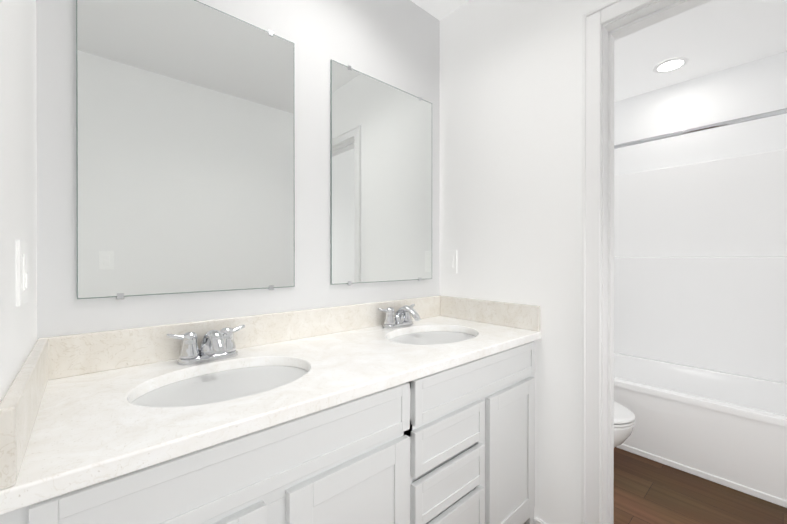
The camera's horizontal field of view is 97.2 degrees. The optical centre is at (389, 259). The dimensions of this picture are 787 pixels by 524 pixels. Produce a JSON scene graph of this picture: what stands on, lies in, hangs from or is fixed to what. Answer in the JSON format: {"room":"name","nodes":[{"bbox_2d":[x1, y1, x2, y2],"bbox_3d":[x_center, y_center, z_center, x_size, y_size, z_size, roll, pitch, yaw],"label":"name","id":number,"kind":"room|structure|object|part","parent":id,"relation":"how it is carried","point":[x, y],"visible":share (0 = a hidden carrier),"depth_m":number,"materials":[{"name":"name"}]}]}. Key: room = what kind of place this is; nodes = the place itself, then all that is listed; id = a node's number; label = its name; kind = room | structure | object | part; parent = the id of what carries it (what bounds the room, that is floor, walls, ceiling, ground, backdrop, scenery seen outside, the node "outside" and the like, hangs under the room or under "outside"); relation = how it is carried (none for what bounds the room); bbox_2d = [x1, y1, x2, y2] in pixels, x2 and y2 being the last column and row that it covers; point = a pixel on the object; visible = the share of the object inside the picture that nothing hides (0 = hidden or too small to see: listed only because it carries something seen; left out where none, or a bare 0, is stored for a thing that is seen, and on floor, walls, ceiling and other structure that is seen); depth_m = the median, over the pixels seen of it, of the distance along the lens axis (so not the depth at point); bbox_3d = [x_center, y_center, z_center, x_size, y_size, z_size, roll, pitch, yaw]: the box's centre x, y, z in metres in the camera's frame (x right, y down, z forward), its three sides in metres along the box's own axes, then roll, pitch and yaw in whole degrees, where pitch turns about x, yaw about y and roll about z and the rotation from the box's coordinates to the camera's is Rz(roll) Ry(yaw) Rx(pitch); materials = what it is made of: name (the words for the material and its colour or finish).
{"room":"bathroom","nodes":[
{"label":"bathroom","id":0,"kind":"room"},
{"bbox_2d":[0,0,36,402],"bbox_3d":[-0.288,-0.049,0.084,0.140,2.457,1.950,0,0,-41],"label":"wall","id":1,"kind":"structure","parent":0,"point":[18,216],"depth_m":0.61,"materials":[{"name":"paint"}]},
{"bbox_2d":[16,240,28,306],"bbox_3d":[-0.675,0.024,0.642,0.010,0.116,0.100,0,0,-41],"label":"switch plate","id":2,"kind":"object","parent":1,"relation":"attached to","point":[22,279],"visible":1,"depth_m":0.62,"materials":[{"name":"white plastic"}]},
{"bbox_2d":[36,0,439,339],"bbox_3d":[0.339,-0.055,2.018,3.950,2.457,0.140,0,0,-41],"label":"wall","id":3,"kind":"structure","parent":0,"point":[395,43],"depth_m":1.32,"materials":[{"name":"paint"}]},
{"bbox_2d":[76,0,294,298],"bbox_3d":[-0.587,-0.355,1.108,0.610,0.928,0.008,0,0,-41],"label":"mirror","id":4,"kind":"object","parent":3,"relation":"attached to","point":[185,142],"visible":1,"depth_m":1.06,"materials":[{"name":"clear glass"}]},
{"bbox_2d":[330,59,431,284],"bbox_3d":[-0.007,-0.356,1.615,0.610,0.928,0.008,0,0,-41],"label":"mirror","id":5,"kind":"object","parent":3,"relation":"attached to","point":[381,181],"visible":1,"depth_m":1.58,"materials":[{"name":"clear glass"}]},
{"bbox_2d":[439,0,611,523],"bbox_3d":[0.859,-0.053,1.285,0.120,2.457,1.650,0,0,-41],"label":"wall","id":6,"kind":"structure","parent":0,"point":[510,151],"depth_m":1.49,"materials":[{"name":"paint"}]},
{"bbox_2d":[446,251,456,272],"bbox_3d":[0.321,0.012,1.801,0.010,0.116,0.072,0,0,-41],"label":"electrical outlet plate","id":7,"kind":"object","parent":6,"relation":"attached to","point":[451,261],"visible":1,"depth_m":1.79,"materials":[{"name":"white plastic"}]},
{"bbox_2d":[533,517,545,523],"bbox_3d":[0.632,1.134,1.090,2.565,0.085,1.650,0,0,-41],"label":"baseboard","id":8,"kind":"structure","parent":6,"relation":"attached to","point":[536,521],"depth_m":1.45,"materials":[{"name":"paint"}]},
{"bbox_2d":[581,0,711,523],"bbox_3d":[1.081,0.128,1.031,0.166,2.098,0.891,0,0,-41],"label":"door frame","id":9,"kind":"structure","parent":6,"relation":"attached to","point":[594,20],"depth_m":1.29,"materials":[{"name":"paint"}]},
{"bbox_2d":[411,0,786,101],"bbox_3d":[0.927,-1.331,1.341,3.950,0.100,2.250,0,0,-41],"label":"ceiling","id":10,"kind":"structure","parent":0,"point":[710,37],"depth_m":2.04,"materials":[{"name":"paint"}]},
{"bbox_2d":[653,57,688,72],"bbox_3d":[1.856,-1.281,2.291,0.184,0.006,0.184,0,0,-41],"label":"recessed light","id":11,"kind":"object","parent":10,"relation":"in","point":[672,64],"visible":1,"depth_m":2.28,"materials":[{"name":"paint"}]},
{"bbox_2d":[614,447,786,523],"bbox_3d":[0.927,1.226,1.348,3.950,0.100,2.250,0,0,-41],"label":"floor","id":12,"kind":"structure","parent":0,"point":[647,491],"depth_m":1.69,"materials":[{"name":"brown wood"}]},
{"bbox_2d":[0,323,534,523],"bbox_3d":[-0.123,0.754,1.162,1.520,0.845,0.544,0,0,-41],"label":"bathroom vanity","id":13,"kind":"object","parent":12,"relation":"on","point":[420,410],"depth_m":0.89,"materials":[{"name":"paint"}]},
{"bbox_2d":[0,315,540,518],"bbox_3d":[-0.119,0.322,1.156,1.520,0.043,0.556,0,0,-41],"label":"countertop","id":14,"kind":"structure","parent":13,"relation":"on","point":[75,434],"depth_m":0.72,"materials":[{"name":"white stone"}]},
{"bbox_2d":[164,323,247,366],"bbox_3d":[-0.512,0.253,1.013,0.214,0.096,0.160,0,0,-41],"label":"faucet","id":15,"kind":"object","parent":14,"relation":"on","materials":[{"name":"silver metal"}]},
{"bbox_2d":[376,303,423,326],"bbox_3d":[0.075,0.251,1.526,0.214,0.096,0.160,0,0,-41],"label":"faucet","id":16,"kind":"object","parent":14,"relation":"on","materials":[{"name":"silver metal"}]},
{"bbox_2d":[614,401,634,447],"bbox_3d":[0.948,0.789,1.962,0.464,0.770,0.738,0,0,-41],"label":"toilet","id":17,"kind":"object","parent":12,"relation":"on","point":[624,419],"visible":0.12,"depth_m":1.67,"materials":[{"name":"white ceramic"}]},
{"bbox_3d":[1.031,0.782,1.867,0.373,0.037,0.484,0,0,-41],"label":"seat","id":18,"kind":"part","parent":17,"relation":"part of","materials":[{"name":"white plastic"}]},
{"bbox_2d":[614,108,786,507],"bbox_3d":[1.892,0.216,2.188,0.768,1.913,1.646,0,0,-41],"label":"bathtub","id":19,"kind":"object","parent":12,"relation":"on","point":[700,319],"visible":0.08,"depth_m":2.27,"materials":[{"name":"white plastic"}]},
{"bbox_3d":[1.633,-0.711,1.959,0.056,0.056,1.614,0,0,-41],"label":"shower curtain rail","id":20,"kind":"part","parent":19,"relation":"part of","materials":[{"name":"silver metal"}]},
{"bbox_2d":[614,51,786,175],"bbox_3d":[2.238,-0.057,2.489,0.140,2.457,1.650,0,0,-41],"label":"wall","id":21,"kind":"structure","parent":0,"point":[758,86],"depth_m":2.41,"materials":[{"name":"paint"}]}
]}

